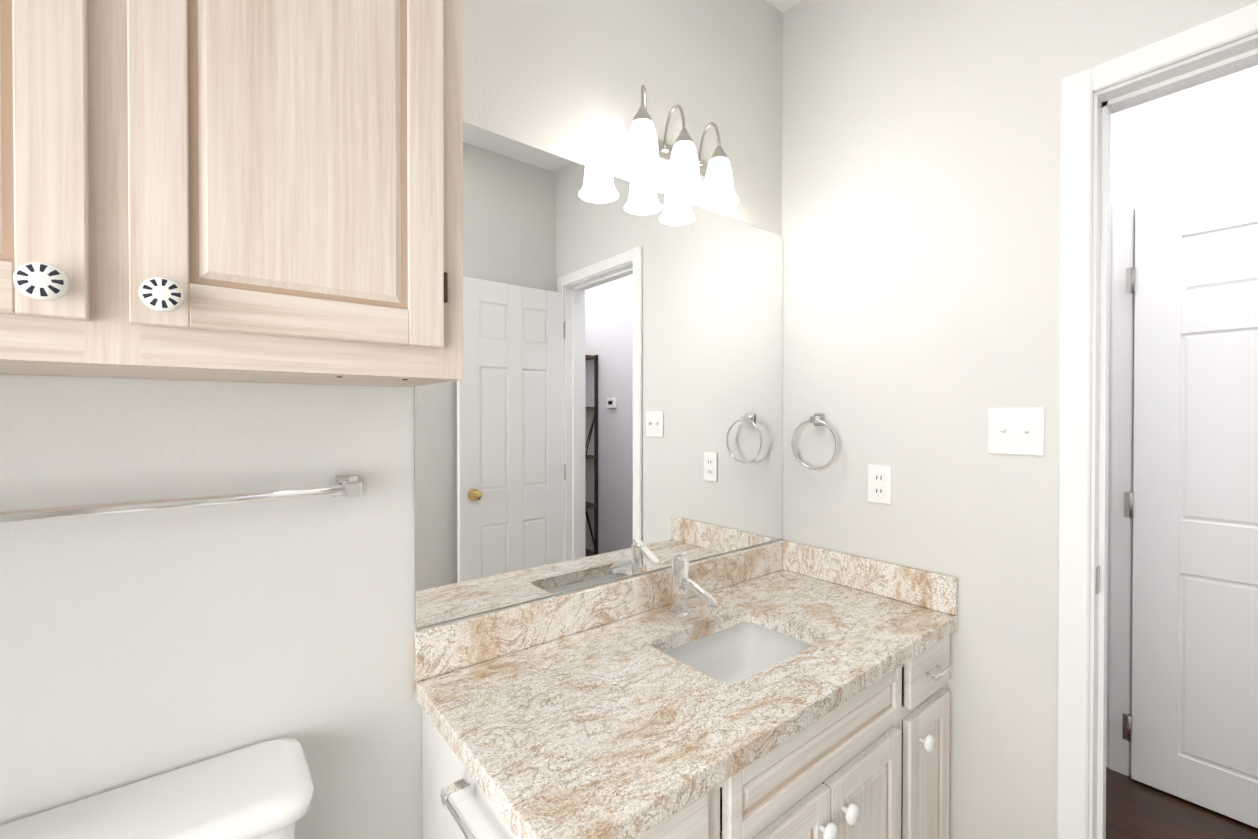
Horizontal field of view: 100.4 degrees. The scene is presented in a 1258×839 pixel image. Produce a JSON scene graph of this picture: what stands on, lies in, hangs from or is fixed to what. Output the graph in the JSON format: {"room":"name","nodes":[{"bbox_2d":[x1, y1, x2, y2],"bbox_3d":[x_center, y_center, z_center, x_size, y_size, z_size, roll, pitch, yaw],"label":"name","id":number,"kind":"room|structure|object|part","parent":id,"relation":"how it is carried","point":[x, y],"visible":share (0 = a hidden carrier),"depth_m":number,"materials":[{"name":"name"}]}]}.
{"room":"bathroom","nodes":[
{"label":"bathroom","id":0,"kind":"room"},
{"bbox_2d":[0,374,671,838],"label":"wall","id":1,"kind":"structure","parent":0,"point":[138,646],"depth_m":0.86,"materials":[{"name":"paint"}]},
{"bbox_2d":[0,475,361,523],"bbox_3d":[-0.746,0.126,0.766,0.647,0.040,0.072,0,1,-39],"label":"towel rail","id":2,"kind":"object","parent":1,"relation":"attached to","point":[347,486],"visible":1,"depth_m":0.79,"materials":[{"name":"silver metal"}]},
{"bbox_2d":[462,0,782,235],"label":"wall","id":3,"kind":"structure","parent":0,"point":[562,78],"depth_m":1.41,"materials":[{"name":"paint"}]},
{"bbox_2d":[0,0,462,386],"bbox_3d":[-0.641,-0.446,0.667,0.783,0.772,0.348,0,1,-39],"label":"upper cabinet","id":4,"kind":"object","parent":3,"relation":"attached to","point":[262,191],"visible":1,"depth_m":0.63,"materials":[{"name":"brown wood"}]},
{"bbox_3d":[-0.578,-0.135,0.517,0.038,0.038,0.031,0,1,-39],"label":"knob","id":5,"kind":"part","parent":4,"relation":"part of","materials":[{"name":"ceramic"}]},
{"bbox_3d":[-0.509,-0.136,0.572,0.038,0.038,0.031,0,1,-39],"label":"knob","id":6,"kind":"part","parent":4,"relation":"part of","materials":[{"name":"ceramic"}]},
{"bbox_2d":[414,540,781,679],"bbox_3d":[0.048,0.473,1.434,1.222,0.100,0.020,0,1,-39],"label":"backsplash","id":7,"kind":"structure","parent":3,"relation":"attached to","point":[444,647],"depth_m":1.25,"materials":[{"name":"beige stone"}]},
{"bbox_2d":[414,122,782,628],"bbox_3d":[0.051,-0.107,1.444,1.240,1.056,0.005,0,1,-39],"label":"mirror","id":8,"kind":"object","parent":3,"relation":"attached to","point":[608,407],"visible":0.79,"depth_m":1.32,"materials":[{"name":"clear glass"}]},
{"bbox_2d":[620,85,738,208],"bbox_3d":[0.134,-0.739,1.409,0.404,0.237,0.154,0,1,-39],"label":"light","id":9,"kind":"object","parent":3,"relation":"attached to","point":[647,151],"visible":1,"depth_m":1.38,"materials":[{"name":"white glass"}]},
{"bbox_2d":[767,0,800,12],"bbox_3d":[1.011,-1.452,0.030,3.840,0.100,3.640,0,1,-39],"label":"ceiling","id":10,"kind":"structure","parent":0,"point":[782,6],"depth_m":1.78,"materials":[{"name":"paint"}]},
{"bbox_2d":[782,0,1257,838],"bbox_3d":[1.644,-0.035,0.547,0.120,2.740,3.400,0,1,-39],"label":"wall","id":11,"kind":"structure","parent":0,"point":[920,190],"depth_m":1.42,"materials":[{"name":"paint"}]},
{"bbox_2d":[791,414,837,469],"bbox_3d":[0.610,0.072,1.706,0.046,0.182,0.165,0,1,-39],"label":"towel ring","id":12,"kind":"object","parent":11,"relation":"attached to","point":[817,419],"visible":0.96,"depth_m":1.70,"materials":[{"name":"silver metal"}]},
{"bbox_2d":[782,540,957,615],"bbox_3d":[0.701,0.471,1.614,0.020,0.100,0.555,0,1,-39],"label":"backsplash","id":13,"kind":"structure","parent":11,"relation":"attached to","point":[928,589],"depth_m":1.56,"materials":[{"name":"beige stone"}]},
{"bbox_2d":[868,464,891,504],"bbox_3d":[0.748,0.193,1.565,0.007,0.114,0.070,0,1,-39],"label":"electrical outlet plate","id":14,"kind":"object","parent":11,"relation":"attached to","point":[879,483],"visible":1,"depth_m":1.56,"materials":[{"name":"white plastic"}]},
{"bbox_2d":[988,407,1043,455],"bbox_3d":[0.954,0.029,1.297,0.019,0.116,0.116,0,1,-39],"label":"switch plate","id":15,"kind":"object","parent":11,"relation":"attached to","point":[1018,431],"visible":1,"depth_m":1.30,"materials":[{"name":"white plastic"}]},
{"bbox_2d":[1056,1,1257,838],"bbox_3d":[1.294,0.270,0.989,0.156,2.123,0.736,0,1,-39],"label":"door frame","id":16,"kind":"structure","parent":11,"relation":"attached to","point":[1094,98],"depth_m":1.20,"materials":[{"name":"white wood"}]},
{"bbox_3d":[1.082,0.369,1.210,0.026,0.060,0.003,0,1,-39],"label":"door trim strike","id":17,"kind":"part","parent":16,"relation":"part of","materials":[{"name":"silver metal"}]},
{"bbox_2d":[1106,767,1257,838],"bbox_3d":[1.011,1.373,0.052,3.840,0.130,3.640,0,1,-39],"label":"floor","id":18,"kind":"structure","parent":0,"point":[1135,809],"depth_m":1.71,"materials":[{"name":"brown wood"}]},
{"bbox_2d":[1106,749,1108,766],"bbox_3d":[1.570,1.277,2.226,0.012,0.090,0.700,0,1,-39],"label":"baseboard","id":19,"kind":"structure","parent":18,"relation":"on","point":[1107,757],"depth_m":1.94,"materials":[{"name":"white wood"}]},
{"bbox_2d":[1106,65,1257,773],"bbox_3d":[1.692,-0.036,0.585,0.002,2.740,3.400,0,1,-39],"label":"wall","id":20,"kind":"structure","parent":0,"point":[1204,130],"depth_m":1.18,"materials":[{"name":"paint"}]},
{"bbox_2d":[1109,165,1257,775],"bbox_3d":[2.047,0.260,1.614,0.019,2.132,0.840,0,1,-39],"label":"door frame","id":21,"kind":"structure","parent":20,"relation":"attached to","point":[1124,208],"depth_m":1.91,"materials":[{"name":"white wood"}]},
{"bbox_2d":[1123,182,1257,827],"bbox_3d":[2.004,0.272,1.593,0.087,2.030,0.732,0,1,-39],"label":"closet door leaf","id":22,"kind":"structure","parent":20,"relation":"in","point":[1190,729],"depth_m":1.75,"materials":[{"name":"white wood"}]},
{"bbox_3d":[-0.023,1.386,0.410,2.670,0.100,1.790,0,1,-39],"label":"floor","id":23,"kind":"structure","parent":0,"visible":0},
{"bbox_2d":[0,738,313,838],"bbox_3d":[-0.562,0.945,0.495,0.514,0.780,0.722,0,1,-39],"label":"toilet","id":24,"kind":"object","parent":23,"relation":"on","point":[263,790],"visible":1,"depth_m":0.76,"materials":[{"name":"white ceramic"}]},
{"bbox_2d":[414,628,957,838],"bbox_3d":[0.216,0.946,1.216,1.278,0.767,0.576,0,1,-39],"label":"bathroom vanity","id":25,"kind":"object","parent":23,"relation":"on","point":[874,764],"depth_m":1.04,"materials":[{"name":"white"}]},
{"bbox_2d":[414,568,957,838],"bbox_3d":[0.223,0.543,1.232,1.244,0.044,0.555,0,1,-39],"label":"countertop","id":26,"kind":"structure","parent":25,"relation":"on","point":[591,733],"depth_m":0.99,"materials":[{"name":"beige stone"}]},
{"bbox_2d":[658,552,721,615],"bbox_3d":[0.154,0.438,1.382,0.054,0.169,0.211,0,1,-39],"label":"faucet","id":27,"kind":"object","parent":26,"relation":"on","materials":[{"name":"silver metal"}]},
{"bbox_2d":[666,616,813,679],"bbox_3d":[0.264,0.630,1.247,0.420,0.155,0.300,0,1,-39],"label":"sink","id":28,"kind":"object","parent":26,"relation":"in","point":[730,651],"depth_m":1.40,"materials":[{"name":"white ceramic"}]},
{"bbox_3d":[0.377,0.783,0.994,0.039,0.039,0.031,0,1,-39],"label":"knob","id":29,"kind":"part","parent":25,"relation":"part of","materials":[{"name":"white ceramic"}]},
{"bbox_3d":[0.439,0.783,1.044,0.039,0.039,0.031,0,1,-39],"label":"knob","id":30,"kind":"part","parent":25,"relation":"part of","materials":[{"name":"white ceramic"}]},
{"bbox_3d":[0.721,0.781,1.268,0.039,0.039,0.031,0,1,-39],"label":"knob","id":31,"kind":"part","parent":25,"relation":"part of","materials":[{"name":"white ceramic"}]}
]}

